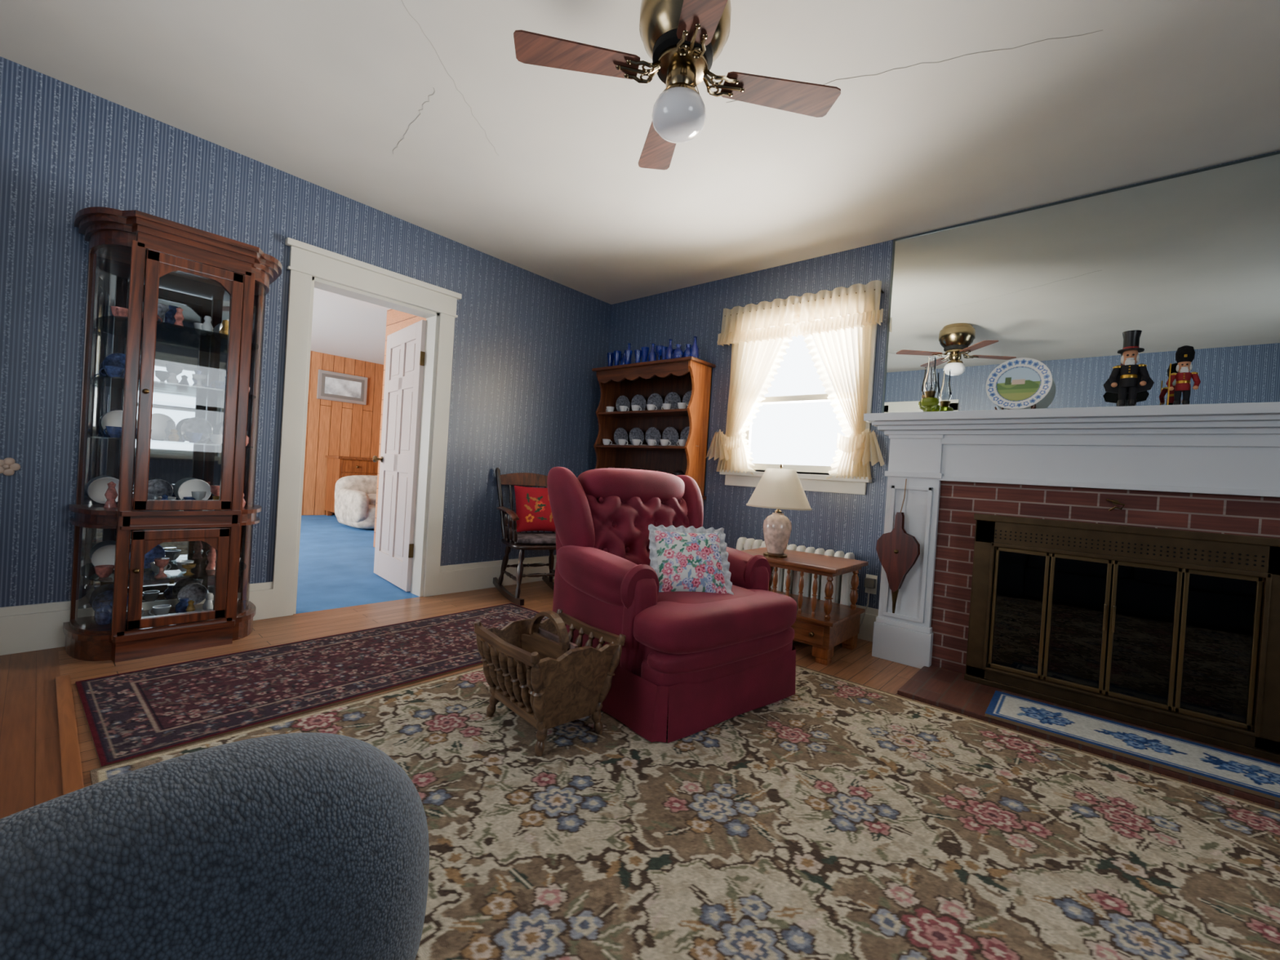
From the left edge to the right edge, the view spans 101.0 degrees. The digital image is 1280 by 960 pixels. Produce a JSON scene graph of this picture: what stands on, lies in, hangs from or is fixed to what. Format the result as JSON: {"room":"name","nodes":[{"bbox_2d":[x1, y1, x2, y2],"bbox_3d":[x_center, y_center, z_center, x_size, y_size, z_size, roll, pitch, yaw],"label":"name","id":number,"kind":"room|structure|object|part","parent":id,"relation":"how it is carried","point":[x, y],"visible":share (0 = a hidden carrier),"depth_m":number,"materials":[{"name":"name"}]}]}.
{"room":"living room","nodes":[
{"label":"living room","id":0,"kind":"room"},
{"bbox_2d":[0,647,62,818],"bbox_3d":[-0.882,0.962,0.456,5.400,0.100,0.590,4,1,41],"label":"floor","id":1,"kind":"structure","parent":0,"point":[30,766],"depth_m":1.73,"materials":[{"name":"brown wood"}]},
{"bbox_2d":[0,56,611,607],"bbox_3d":[-1.785,-0.465,3.515,0.140,2.570,4.190,4,1,41],"label":"wall","id":2,"kind":"structure","parent":0,"point":[526,392],"depth_m":2.82,"materials":[{"name":"blue paper"}]},
{"bbox_2d":[0,457,20,475],"bbox_3d":[-2.763,-0.058,2.302,0.026,0.079,0.077,4,1,41],"label":"hook","id":3,"kind":"object","parent":2,"relation":"attached to","point":[8,466],"visible":1,"depth_m":2.30,"materials":[{"name":"beige ceramic"}]},
{"bbox_2d":[0,582,273,655],"bbox_3d":[-2.614,0.675,2.541,0.022,0.210,1.430,4,1,41],"label":"board","id":4,"kind":"object","parent":2,"relation":"attached to","point":[19,633],"depth_m":2.41,"materials":[{"name":"white wood"}]},
{"bbox_3d":[-2.612,0.590,2.543,0.013,0.040,1.430,4,1,41],"label":"cap","id":5,"kind":"part","parent":4,"relation":"part of","materials":[{"name":"white wood"}]},
{"bbox_2d":[271,269,454,617],"bbox_3d":[-1.807,-0.196,3.503,0.172,2.030,1.030,4,1,41],"label":"door frame","id":6,"kind":"structure","parent":2,"relation":"attached to","point":[300,283],"depth_m":3.31,"materials":[{"name":"white wood"}]},
{"bbox_2d":[284,237,462,317],"bbox_3d":[-1.673,-1.284,3.434,0.045,0.170,1.090,4,1,41],"label":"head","id":7,"kind":"object","parent":2,"relation":"attached to","point":[317,262],"visible":1,"depth_m":3.36},
{"bbox_2d":[372,320,426,591],"bbox_3d":[-1.911,-0.194,4.100,0.108,1.980,0.792,3,1,-43],"label":"door","id":8,"kind":"structure","parent":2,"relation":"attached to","point":[397,572],"depth_m":4.07,"materials":[{"name":"beige paint"}]},
{"bbox_3d":[-2.159,-0.172,4.338,0.070,0.056,0.056,3,1,-43],"label":"knob","id":9,"kind":"part","parent":8,"relation":"part of","materials":[{"name":"gold metal"}]},
{"bbox_2d":[380,339,415,560],"bbox_3d":[-1.888,-0.233,4.128,0.028,1.680,0.580,3,1,-43],"label":"panels","id":10,"kind":"object","parent":8,"relation":"attached to","point":[407,390],"depth_m":4.06,"materials":[{"name":"beige paint"}]},
{"bbox_3d":[-1.888,-0.233,4.128,0.026,1.600,0.500,3,1,-43],"label":"raised fields","id":11,"kind":"part","parent":10,"relation":"part of","materials":[{"name":"white wood"}]},
{"bbox_3d":[-1.621,-0.183,3.837,0.040,1.500,0.012,3,1,-43],"label":"hinges","id":12,"kind":"part","parent":8,"relation":"part of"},
{"bbox_2d":[438,555,556,595],"bbox_3d":[-0.946,0.760,4.449,0.022,0.210,1.600,4,1,41],"label":"board","id":13,"kind":"object","parent":2,"relation":"attached to","point":[452,581],"depth_m":4.11,"materials":[{"name":"white wood"}]},
{"bbox_3d":[-0.944,0.675,4.451,0.013,0.040,1.600,4,1,41],"label":"cap","id":14,"kind":"part","parent":13,"relation":"part of","materials":[{"name":"white wood"}]},
{"bbox_2d":[301,351,383,515],"bbox_3d":[-5.679,-0.756,7.791,0.150,2.570,5.500,4,1,41],"label":"wall","id":15,"kind":"structure","parent":0,"point":[333,428],"depth_m":8.51,"materials":[{"name":"brown wood"}]},
{"bbox_2d":[316,369,368,404],"bbox_3d":[-4.820,-1.496,8.561,0.036,0.460,0.740,4,1,41],"label":"framed picture","id":16,"kind":"object","parent":15,"relation":"attached to","point":[332,386],"visible":1,"depth_m":8.53,"materials":[{"name":"silver metal"}]},
{"bbox_2d":[324,377,361,398],"bbox_3d":[-4.808,-1.496,8.551,0.006,0.260,0.540,4,1,41],"label":"print","id":17,"kind":"object","parent":16,"relation":"attached to","point":[336,387],"depth_m":8.55},
{"bbox_2d":[311,288,391,364],"bbox_3d":[-3.490,-1.936,5.929,5.760,0.100,5.500,4,1,41],"label":"ceiling","id":18,"kind":"structure","parent":0,"point":[342,326],"depth_m":6.58,"materials":[{"name":"white paint"}]},
{"bbox_2d":[392,0,1102,155],"bbox_3d":[-0.036,-1.613,2.229,2.828,0.032,1.766,3,1,-17],"label":"peeling paint","id":19,"kind":"object","parent":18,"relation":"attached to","point":[402,0],"visible":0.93,"depth_m":2.02,"materials":[{"name":"white paint"}]},
{"bbox_2d":[373,308,426,547],"bbox_3d":[-1.260,-0.457,5.861,2.159,2.570,2.270,4,1,41],"label":"wall","id":20,"kind":"structure","parent":0,"point":[396,320],"depth_m":5.64,"materials":[{"name":"brown wood"}]},
{"bbox_2d":[0,0,1279,304],"bbox_3d":[0.424,-1.645,1.729,5.680,0.100,4.330,4,1,41],"label":"ceiling","id":21,"kind":"structure","parent":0,"point":[322,93],"depth_m":2.31,"materials":[{"name":"white paint"}]},
{"bbox_2d":[513,0,840,169],"bbox_3d":[0.140,-1.376,1.747,0.896,0.468,0.896,4,1,41],"label":"ceiling fan","id":22,"kind":"object","parent":21,"relation":"hanging from","point":[682,39],"depth_m":1.71,"materials":[{"name":"brown wood"}]},
{"bbox_2d":[57,515,1279,810],"bbox_3d":[-1.580,0.879,4.133,11.300,0.100,5.500,4,1,41],"label":"floor","id":23,"kind":"structure","parent":0,"point":[858,665],"depth_m":3.28,"materials":[{"name":"brown wood"}]},
{"bbox_2d":[55,675,84,795],"bbox_3d":[-1.488,0.858,1.389,2.250,0.012,0.040,4,1,41],"label":"trim","id":24,"kind":"structure","parent":23,"relation":"on","point":[72,775],"depth_m":1.68,"materials":[{"name":"brown wood"}]},
{"bbox_2d":[62,206,281,662],"bbox_3d":[-2.237,-0.181,2.576,0.425,1.965,0.774,4,1,41],"label":"curio cabinet","id":25,"kind":"object","parent":23,"relation":"on","point":[165,508],"visible":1,"depth_m":2.52,"materials":[{"name":"brown wood"}]},
{"bbox_3d":[-2.239,0.405,2.345,0.022,0.022,0.022,4,1,41],"label":"knob","id":26,"kind":"part","parent":25,"relation":"part of","materials":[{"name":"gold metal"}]},
{"bbox_3d":[-2.189,-0.393,2.337,0.022,0.022,0.022,4,1,41],"label":"knob","id":27,"kind":"part","parent":25,"relation":"part of","materials":[{"name":"gold metal"}]},
{"bbox_3d":[-2.304,0.697,2.595,0.395,0.025,0.714,4,1,41],"label":"plinth mould","id":28,"kind":"part","parent":25,"relation":"part of","materials":[{"name":"brown wood"}]},
{"bbox_2d":[81,561,246,582],"bbox_3d":[-2.308,0.455,2.609,0.345,0.006,0.614,4,1,41],"label":"shelf","id":29,"kind":"object","parent":25,"relation":"attached to","point":[202,569],"depth_m":2.56,"materials":[{"name":"clear glass"}]},
{"bbox_2d":[78,256,257,608],"bbox_3d":[-2.394,-0.190,2.713,0.005,1.700,0.640,4,1,41],"label":"mirror","id":30,"kind":"object","parent":25,"relation":"on","point":[175,463],"depth_m":2.69,"materials":[{"name":"mirror"}]},
{"bbox_2d":[88,435,253,448],"bbox_3d":[-2.267,-0.183,2.602,0.345,0.006,0.614,4,1,41],"label":"glass shelf","id":31,"kind":"object","parent":25,"relation":"attached to","point":[155,441],"depth_m":2.66,"materials":[{"name":"clear glass"}]},
{"bbox_2d":[91,376,256,399],"bbox_3d":[-2.250,-0.453,2.599,0.345,0.006,0.614,4,1,41],"label":"glass shelf","id":32,"kind":"object","parent":25,"relation":"attached to","point":[171,386],"depth_m":2.57,"materials":[{"name":"clear glass"}]},
{"bbox_2d":[94,315,258,351],"bbox_3d":[-2.233,-0.722,2.596,0.345,0.006,0.614,4,1,41],"label":"glass shelf","id":33,"kind":"object","parent":25,"relation":"attached to","point":[176,331],"depth_m":2.59,"materials":[{"name":"clear glass"}]},
{"bbox_3d":[-2.176,-1.149,2.566,0.425,0.025,0.774,4,1,41],"label":"crown","id":34,"kind":"part","parent":25,"relation":"part of","materials":[{"name":"brown wood"}]},
{"bbox_3d":[-2.160,0.451,2.480,0.033,0.445,0.350,4,1,41],"label":"door frame","id":35,"kind":"part","parent":25,"relation":"part of","materials":[{"name":"brown wood"}]},
{"bbox_3d":[-2.183,-1.124,2.571,0.410,0.025,0.744,4,1,41],"label":"crown","id":36,"kind":"part","parent":25,"relation":"part of","materials":[{"name":"brown wood"}]},
{"bbox_3d":[-2.193,-1.100,2.578,0.390,0.025,0.704,4,1,41],"label":"crown","id":37,"kind":"part","parent":25,"relation":"part of","materials":[{"name":"brown wood"}]},
{"bbox_3d":[-2.104,-0.437,2.470,0.033,1.155,0.350,4,1,41],"label":"door frame","id":38,"kind":"part","parent":25,"relation":"part of","materials":[{"name":"brown wood"}]},
{"bbox_3d":[-2.285,0.442,2.590,0.243,0.455,0.650,4,1,41],"label":"curved glass","id":39,"kind":"part","parent":25,"relation":"part of","materials":[{"name":"clear glass"}]},
{"bbox_3d":[-2.229,-0.446,2.580,0.243,1.165,0.650,4,1,41],"label":"curved glass","id":40,"kind":"part","parent":25,"relation":"part of","materials":[{"name":"clear glass"}]},
{"bbox_2d":[0,732,429,959],"bbox_3d":[0.106,0.537,-0.203,2.035,0.840,0.790,4,1,41],"label":"sofa","id":41,"kind":"object","parent":23,"relation":"on","point":[307,846],"visible":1,"depth_m":0.45,"materials":[{"name":"blue fabric"}]},
{"bbox_2d":[75,603,547,767],"bbox_3d":[-1.248,0.861,2.634,0.840,0.010,2.100,4,1,39],"label":"runner rug","id":42,"kind":"object","parent":23,"relation":"on","point":[138,713],"visible":0.84,"depth_m":2.19,"materials":[{"name":"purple carpet"}]},
{"bbox_2d":[324,455,377,518],"bbox_3d":[-4.525,0.115,8.603,0.588,0.960,0.960,4,1,41],"label":"dresser","id":43,"kind":"object","parent":23,"relation":"on","point":[338,467],"visible":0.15,"depth_m":8.29,"materials":[{"name":"brown wood"}]},
{"bbox_2d":[334,475,377,528],"bbox_3d":[-3.578,0.306,7.541,0.910,0.700,1.240,4,1,41],"label":"floral sofa","id":44,"kind":"object","parent":23,"relation":"on","point":[355,495],"visible":0.44,"depth_m":7.02,"materials":[{"name":"fabric"}]},
{"bbox_3d":[-3.905,0.350,7.134,0.850,0.440,0.200,4,1,41],"label":"arm","id":45,"kind":"part","parent":44,"relation":"part of","materials":[{"name":"fabric"}]},
{"bbox_2d":[367,493,376,505],"bbox_3d":[-3.498,0.292,7.471,0.700,0.160,0.840,4,1,41],"label":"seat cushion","id":46,"kind":"object","parent":44,"relation":"on","point":[372,497],"depth_m":7.03,"materials":[{"name":"fabric"}]},
{"bbox_2d":[493,467,555,605],"bbox_3d":[-0.779,0.402,4.010,0.592,0.950,0.717,3,1,-31],"label":"rocking chair","id":47,"kind":"object","parent":23,"relation":"on","point":[523,541],"visible":0.56,"depth_m":3.96,"materials":[{"name":"black wood"}]},
{"bbox_3d":[-0.979,0.237,3.861,0.071,0.072,0.496,3,1,-28],"label":"arm","id":48,"kind":"part","parent":47,"relation":"part of","materials":[{"name":"brown wood"}]},
{"bbox_3d":[-0.904,-0.004,4.258,0.500,0.108,0.049,3,1,-31],"label":"crest rail","id":49,"kind":"part","parent":47,"relation":"part of","materials":[{"name":"brown wood"}]},
{"bbox_3d":[-0.761,0.476,3.972,0.500,0.040,0.460,3,1,-31],"label":"seat","id":50,"kind":"part","parent":47,"relation":"part of","materials":[{"name":"grey fabric"}]},
{"bbox_2d":[514,485,555,532],"bbox_3d":[-0.788,0.223,4.055,0.364,0.346,0.154,3,1,-28],"label":"throw pillow","id":51,"kind":"object","parent":47,"relation":"on","point":[533,508],"visible":0.81,"depth_m":3.99,"materials":[{"name":"fabric"}]},
{"bbox_2d":[591,355,715,507],"bbox_3d":[-0.012,-0.020,4.418,1.090,1.885,0.460,4,1,41],"label":"hutch","id":52,"kind":"object","parent":23,"relation":"on","point":[653,415],"visible":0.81,"depth_m":4.48,"materials":[{"name":"brown wood"}]},
{"bbox_2d":[607,336,698,366],"bbox_3d":[0.073,-1.066,4.441,0.972,0.212,0.180,4,1,38],"label":"glass bottles","id":53,"kind":"object","parent":52,"relation":"on","point":[666,353],"visible":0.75,"depth_m":4.43,"materials":[{"name":"blue glass"}]},
{"bbox_2d":[89,664,1279,959],"bbox_3d":[0.578,0.989,1.325,3.550,0.012,2.560,4,1,41],"label":"area rug","id":54,"kind":"object","parent":23,"relation":"on","point":[836,818],"visible":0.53,"depth_m":1.44,"materials":[{"name":"brown carpet"}]},
{"bbox_2d":[474,608,626,756],"bbox_3d":[-0.349,0.706,1.975,0.398,0.425,0.434,3,1,-43],"label":"magazine rack","id":55,"kind":"object","parent":54,"relation":"on","point":[534,667],"visible":1,"depth_m":1.89,"materials":[{"name":"brown wood"}]},
{"bbox_3d":[-0.478,0.579,1.847,0.025,0.040,0.412,3,1,-43],"label":"rail","id":56,"kind":"part","parent":55,"relation":"part of","materials":[{"name":"brown wood"}]},
{"bbox_3d":[-0.471,0.698,2.107,0.350,0.270,0.060,3,1,-43],"label":"panel","id":57,"kind":"part","parent":55,"relation":"part of","materials":[{"name":"brown wood"}]},
{"bbox_3d":[-0.346,0.657,1.975,0.032,0.327,0.370,3,1,-43],"label":"divider handle","id":58,"kind":"part","parent":55,"relation":"part of","materials":[{"name":"brown wood"}]},
{"bbox_2d":[537,626,577,650],"bbox_3d":[-0.310,0.705,2.012,0.068,0.234,0.280,3,1,-43],"label":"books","id":59,"kind":"object","parent":55,"relation":"on","point":[570,646],"depth_m":1.98,"materials":[{"name":"paper"}]},
{"bbox_3d":[-0.228,0.716,1.844,0.350,0.270,0.060,3,1,-43],"label":"panel","id":60,"kind":"part","parent":55,"relation":"part of","materials":[{"name":"brown wood"}]},
{"bbox_3d":[-0.205,0.593,2.101,0.025,0.040,0.412,3,1,-43],"label":"rail","id":61,"kind":"part","parent":55,"relation":"part of","materials":[{"name":"brown wood"}]},
{"bbox_2d":[546,466,796,742],"bbox_3d":[0.132,0.447,2.496,0.938,0.978,0.972,3,1,-40],"label":"recliner armchair","id":62,"kind":"object","parent":54,"relation":"on","point":[700,661],"visible":0.89,"depth_m":2.18,"materials":[{"name":"red fabric"}]},
{"bbox_3d":[-0.160,0.410,2.284,0.216,0.203,0.600,3,1,-40],"label":"arm","id":63,"kind":"part","parent":62,"relation":"part of","materials":[{"name":"red fabric"}]},
{"bbox_3d":[-0.175,0.594,2.284,0.130,0.500,0.620,3,1,-40],"label":"panel","id":64,"kind":"part","parent":62,"relation":"part of","materials":[{"name":"red fabric"}]},
{"bbox_3d":[-0.008,0.607,2.078,0.130,0.340,0.070,3,1,-40],"label":"arm","id":65,"kind":"part","parent":62,"relation":"part of","materials":[{"name":"red fabric"}]},
{"bbox_2d":[648,524,733,595],"bbox_3d":[0.220,0.365,2.323,0.358,0.310,0.220,4,1,-9],"label":"floral throw pillow","id":66,"kind":"object","parent":62,"relation":"on","point":[691,558],"visible":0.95,"depth_m":2.29,"materials":[{"name":"fabric"}]},
{"bbox_3d":[0.348,0.583,2.233,0.870,0.170,0.280,3,1,-40],"label":"seat","id":67,"kind":"part","parent":62,"relation":"part of","materials":[{"name":"red fabric"}]},
{"bbox_3d":[0.354,0.739,2.216,0.840,0.120,0.180,3,1,-40],"label":"footrest panel","id":68,"kind":"part","parent":62,"relation":"part of","materials":[{"name":"red fabric"}]},
{"bbox_3d":[0.389,0.440,2.751,0.216,0.203,0.600,3,1,-40],"label":"arm","id":69,"kind":"part","parent":62,"relation":"part of","materials":[{"name":"red fabric"}]},
{"bbox_3d":[0.381,0.624,2.756,0.130,0.500,0.620,3,1,-40],"label":"panel","id":70,"kind":"part","parent":62,"relation":"part of","materials":[{"name":"red fabric"}]},
{"bbox_2d":[735,537,855,605],"bbox_3d":[1.034,0.721,3.636,0.826,0.555,0.130,4,1,41],"label":"radiator","id":71,"kind":"object","parent":23,"relation":"on","point":[842,584],"visible":0.33,"depth_m":3.50,"materials":[{"name":"white metal"}]},
{"bbox_2d":[740,546,868,665],"bbox_3d":[0.948,0.732,3.221,0.660,0.530,0.537,4,1,41],"label":"end table","id":72,"kind":"object","parent":23,"relation":"on","point":[822,624],"visible":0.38,"depth_m":2.98,"materials":[{"name":"brown wood"}]},
{"bbox_2d":[746,463,812,557],"bbox_3d":[0.835,0.179,3.183,0.384,0.560,0.384,4,1,41],"label":"table lamp","id":73,"kind":"object","parent":72,"relation":"on","point":[779,489],"visible":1,"depth_m":3.10,"materials":[{"name":"beige ceramic"}]},
{"bbox_2d":[762,512,791,553],"bbox_3d":[0.826,0.319,3.184,0.170,0.240,0.170,4,1,41],"label":"lamp base","id":74,"kind":"object","parent":73,"relation":"on","point":[777,527],"depth_m":3.13,"materials":[{"name":"ceramic"}]},
{"bbox_3d":[0.843,0.049,3.181,0.380,0.230,0.380,4,1,41],"label":"lamp shade","id":75,"kind":"part","parent":73,"relation":"part of","materials":[{"name":"fabric"}]},
{"bbox_3d":[0.836,0.162,3.183,0.384,0.009,0.384,4,1,41],"label":"shade trim","id":76,"kind":"part","parent":73,"relation":"part of","materials":[{"name":"beige fabric"}]},
{"bbox_2d":[770,589,865,626],"bbox_3d":[0.952,0.768,3.227,0.660,0.020,0.520,4,1,41],"label":"shelf","id":77,"kind":"object","parent":72,"relation":"attached to","point":[840,614],"depth_m":3.04,"materials":[{"name":"brown wood"}]},
{"bbox_2d":[863,401,1279,762],"bbox_3d":[2.206,0.382,2.500,2.177,1.404,0.408,4,1,41],"label":"fireplace","id":78,"kind":"object","parent":23,"relation":"on","point":[1161,611],"visible":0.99,"depth_m":2.42,"materials":[{"name":"grey paint"}]},
{"bbox_2d":[875,479,919,613],"bbox_3d":[1.449,0.371,2.965,0.216,0.760,0.073,4,1,41],"label":"bellows","id":79,"kind":"object","parent":78,"relation":"hanging from","point":[898,551],"depth_m":2.95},
{"bbox_2d":[918,366,933,411],"bbox_3d":[1.699,-0.517,3.123,0.084,0.310,0.084,4,1,41],"label":"oil lamp","id":80,"kind":"object","parent":78,"relation":"on","point":[920,406],"visible":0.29,"depth_m":3.13,"materials":[{"name":"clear glass"}]},
{"bbox_2d":[920,356,939,411],"bbox_3d":[1.664,-0.533,3.021,0.100,0.340,0.100,4,1,41],"label":"oil lamp","id":81,"kind":"object","parent":78,"relation":"on","point":[930,402],"visible":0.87,"depth_m":3.00,"materials":[{"name":"green glass"}]},
{"bbox_3d":[1.661,-0.490,3.022,0.060,0.032,0.060,4,1,41],"label":"burner","id":82,"kind":"part","parent":81,"relation":"part of","materials":[{"name":"gold metal"}]},
{"bbox_2d":[994,405,1035,409],"bbox_3d":[1.988,-0.411,2.786,0.177,0.141,0.129,4,1,41],"label":"plate stand","id":83,"kind":"object","parent":78,"relation":"on","point":[1032,406],"visible":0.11,"depth_m":2.78,"materials":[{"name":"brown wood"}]},
{"bbox_2d":[986,357,1052,408],"bbox_3d":[2.003,-0.511,2.794,0.288,0.282,0.068,4,1,41],"label":"decorative plate","id":84,"kind":"object","parent":83,"relation":"on","point":[1020,383],"visible":1,"depth_m":2.79,"materials":[{"name":"ceramic"}]},
{"bbox_3d":[2.007,-0.509,2.800,0.288,0.288,0.020,4,-11,41],"label":"plate","id":85,"kind":"part","parent":84,"relation":"part of","materials":[{"name":"white ceramic"}]},
{"bbox_2d":[863,401,1279,435],"bbox_3d":[2.247,-0.263,2.493,2.180,0.115,0.410,4,1,41],"label":"shelf","id":86,"kind":"object","parent":78,"relation":"attached to","point":[1246,419],"depth_m":2.42,"materials":[{"name":"grey paint"}]},
{"bbox_2d":[1106,498,1124,511],"bbox_3d":[2.188,0.117,2.426,0.065,0.057,0.024,4,1,41],"label":"hook","id":87,"kind":"object","parent":78,"relation":"attached to","point":[1115,501],"visible":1,"depth_m":2.42,"materials":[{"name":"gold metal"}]},
{"bbox_2d":[1103,329,1154,406],"bbox_3d":[2.292,-0.506,2.471,0.177,0.376,0.094,4,1,41],"label":"nutcracker","id":88,"kind":"object","parent":78,"relation":"on","point":[1131,378],"visible":0.97,"depth_m":2.45,"materials":[{"name":"black paint"}]},
{"bbox_3d":[2.249,-0.489,2.492,0.042,0.089,0.049,4,1,21],"label":"arm","id":89,"kind":"part","parent":88,"relation":"part of","materials":[{"name":"black wood"}]},
{"bbox_3d":[2.273,-0.416,2.484,0.031,0.078,0.030,4,1,41],"label":"leg","id":90,"kind":"part","parent":88,"relation":"part of","materials":[{"name":"black wood"}]},
{"bbox_3d":[2.300,-0.414,2.460,0.031,0.078,0.030,4,1,41],"label":"leg","id":91,"kind":"part","parent":88,"relation":"part of","materials":[{"name":"black wood"}]},
{"bbox_3d":[2.317,-0.484,2.432,0.049,0.089,0.042,3,1,-29],"label":"arm","id":92,"kind":"part","parent":88,"relation":"part of","materials":[{"name":"black wood"}]},
{"bbox_2d":[1166,345,1200,404],"bbox_3d":[2.422,-0.454,2.351,0.108,0.290,0.067,4,1,41],"label":"nutcracker","id":93,"kind":"object","parent":78,"relation":"on","point":[1184,355],"visible":0.93,"depth_m":2.34,"materials":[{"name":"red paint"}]},
{"bbox_3d":[2.391,-0.441,2.369,0.033,0.069,0.037,4,1,21],"label":"arm","id":94,"kind":"part","parent":93,"relation":"part of","materials":[{"name":"red wood"}]},
{"bbox_3d":[2.410,-0.384,2.363,0.024,0.060,0.024,4,1,41],"label":"leg","id":95,"kind":"part","parent":93,"relation":"part of","materials":[{"name":"black wood"}]},
{"bbox_3d":[2.430,-0.382,2.345,0.024,0.060,0.024,4,1,41],"label":"leg","id":96,"kind":"part","parent":93,"relation":"part of","materials":[{"name":"black wood"}]},
{"bbox_3d":[2.444,-0.437,2.323,0.037,0.069,0.033,3,1,-29],"label":"arm","id":97,"kind":"part","parent":93,"relation":"part of","materials":[{"name":"red wood"}]},
{"bbox_2d":[897,665,1279,809],"bbox_3d":[2.040,1.067,2.162,1.690,0.022,0.550,4,1,41],"label":"hearth","id":98,"kind":"object","parent":23,"relation":"on","point":[944,688],"depth_m":2.40,"materials":[{"name":"brick"}]},
{"bbox_2d":[984,690,1279,801],"bbox_3d":[1.983,1.044,2.087,1.000,0.013,0.360,4,1,40],"label":"rug","id":99,"kind":"object","parent":98,"relation":"on","point":[1253,775],"visible":1,"depth_m":2.06,"materials":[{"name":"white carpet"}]},
{"bbox_2d":[607,150,1279,608],"bbox_3d":[1.718,-0.242,3.320,5.680,2.570,0.140,4,1,41],"label":"wall","id":100,"kind":"structure","parent":0,"point":[854,523],"depth_m":3.93,"materials":[{"name":"blue paper"}]},
{"bbox_2d":[752,468,836,475],"bbox_3d":[1.160,-0.588,3.824,0.864,1.100,0.140,4,1,41],"label":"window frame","id":101,"kind":"structure","parent":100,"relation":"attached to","point":[814,473],"depth_m":3.70,"materials":[{"name":"white wood"}]},
{"bbox_2d":[745,393,853,472],"bbox_3d":[1.165,-0.598,3.829,0.860,1.080,0.075,4,1,41],"label":"window","id":102,"kind":"structure","parent":101,"relation":"attached to","point":[815,397],"depth_m":3.82,"materials":[{"name":"white wood"}]},
{"bbox_3d":[1.194,-0.852,3.841,0.860,0.570,0.035,4,1,41],"label":"sash","id":103,"kind":"part","parent":102,"relation":"part of","materials":[{"name":"white wood"}]},
{"bbox_2d":[706,280,884,479],"bbox_3d":[1.065,-0.658,3.725,1.336,1.286,0.138,4,1,41],"label":"curtains","id":104,"kind":"object","parent":100,"relation":"attached to","point":[839,321],"visible":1,"depth_m":3.61,"materials":[{"name":"beige fabric"}]},
{"bbox_3d":[0.854,-0.634,3.927,0.580,1.170,0.052,4,1,41],"label":"panel","id":105,"kind":"part","parent":104,"relation":"part of","materials":[{"name":"beige fabric"}]},
{"bbox_3d":[1.114,-1.242,3.748,1.160,0.016,0.078,4,1,41],"label":"rod","id":106,"kind":"part","parent":104,"relation":"part of","materials":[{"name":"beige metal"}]},
{"bbox_3d":[1.308,-0.601,3.528,0.530,1.170,0.052,4,1,41],"label":"panel","id":107,"kind":"part","parent":104,"relation":"part of","materials":[{"name":"beige fabric"}]},
{"bbox_2d":[719,470,871,494],"bbox_3d":[1.073,0.010,3.773,1.120,0.115,0.110,4,1,41],"label":"window sill","id":108,"kind":"structure","parent":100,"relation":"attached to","point":[812,482],"depth_m":3.61,"materials":[{"name":"white wood"}]},
{"bbox_2d":[855,604,878,641],"bbox_3d":[0.571,0.859,4.166,2.638,0.210,0.022,4,1,41],"label":"board","id":109,"kind":"object","parent":100,"relation":"attached to","point":[866,629],"depth_m":3.38,"materials":[{"name":"white wood"}]},
{"bbox_3d":[0.579,0.774,4.169,2.638,0.040,0.013,4,1,41],"label":"cap","id":110,"kind":"part","parent":109,"relation":"part of","materials":[{"name":"white wood"}]},
{"bbox_2d":[859,573,877,627],"bbox_3d":[1.451,0.808,3.381,0.099,0.401,0.050,4,1,41],"label":"wall outlet","id":111,"kind":"object","parent":100,"relation":"attached to","point":[870,581],"visible":0.95,"depth_m":3.36,"materials":[{"name":"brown plastic"}]},
{"bbox_3d":[1.425,0.847,3.377,0.069,0.321,0.012,4,1,32],"label":"cord","id":112,"kind":"part","parent":111,"relation":"part of","materials":[{"name":"grey plastic"}]},
{"bbox_3d":[1.485,0.669,3.386,0.070,0.120,0.006,4,1,41],"label":"plate","id":113,"kind":"part","parent":111,"relation":"part of","materials":[{"name":"beige plastic"}]},
{"bbox_2d":[865,322,877,431],"bbox_3d":[1.109,-0.651,3.761,1.060,1.220,0.025,4,1,41],"label":"window frame","id":114,"kind":"structure","parent":100,"relation":"attached to","point":[873,335],"depth_m":3.41,"materials":[{"name":"white wood"}]},
{"bbox_2d":[881,151,1279,413],"bbox_3d":[2.424,-0.893,2.631,2.245,1.152,0.012,4,1,41],"label":"wall mirror","id":115,"kind":"object","parent":100,"relation":"attached to","point":[1191,258],"visible":0.75,"depth_m":2.69,"materials":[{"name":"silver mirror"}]}
]}

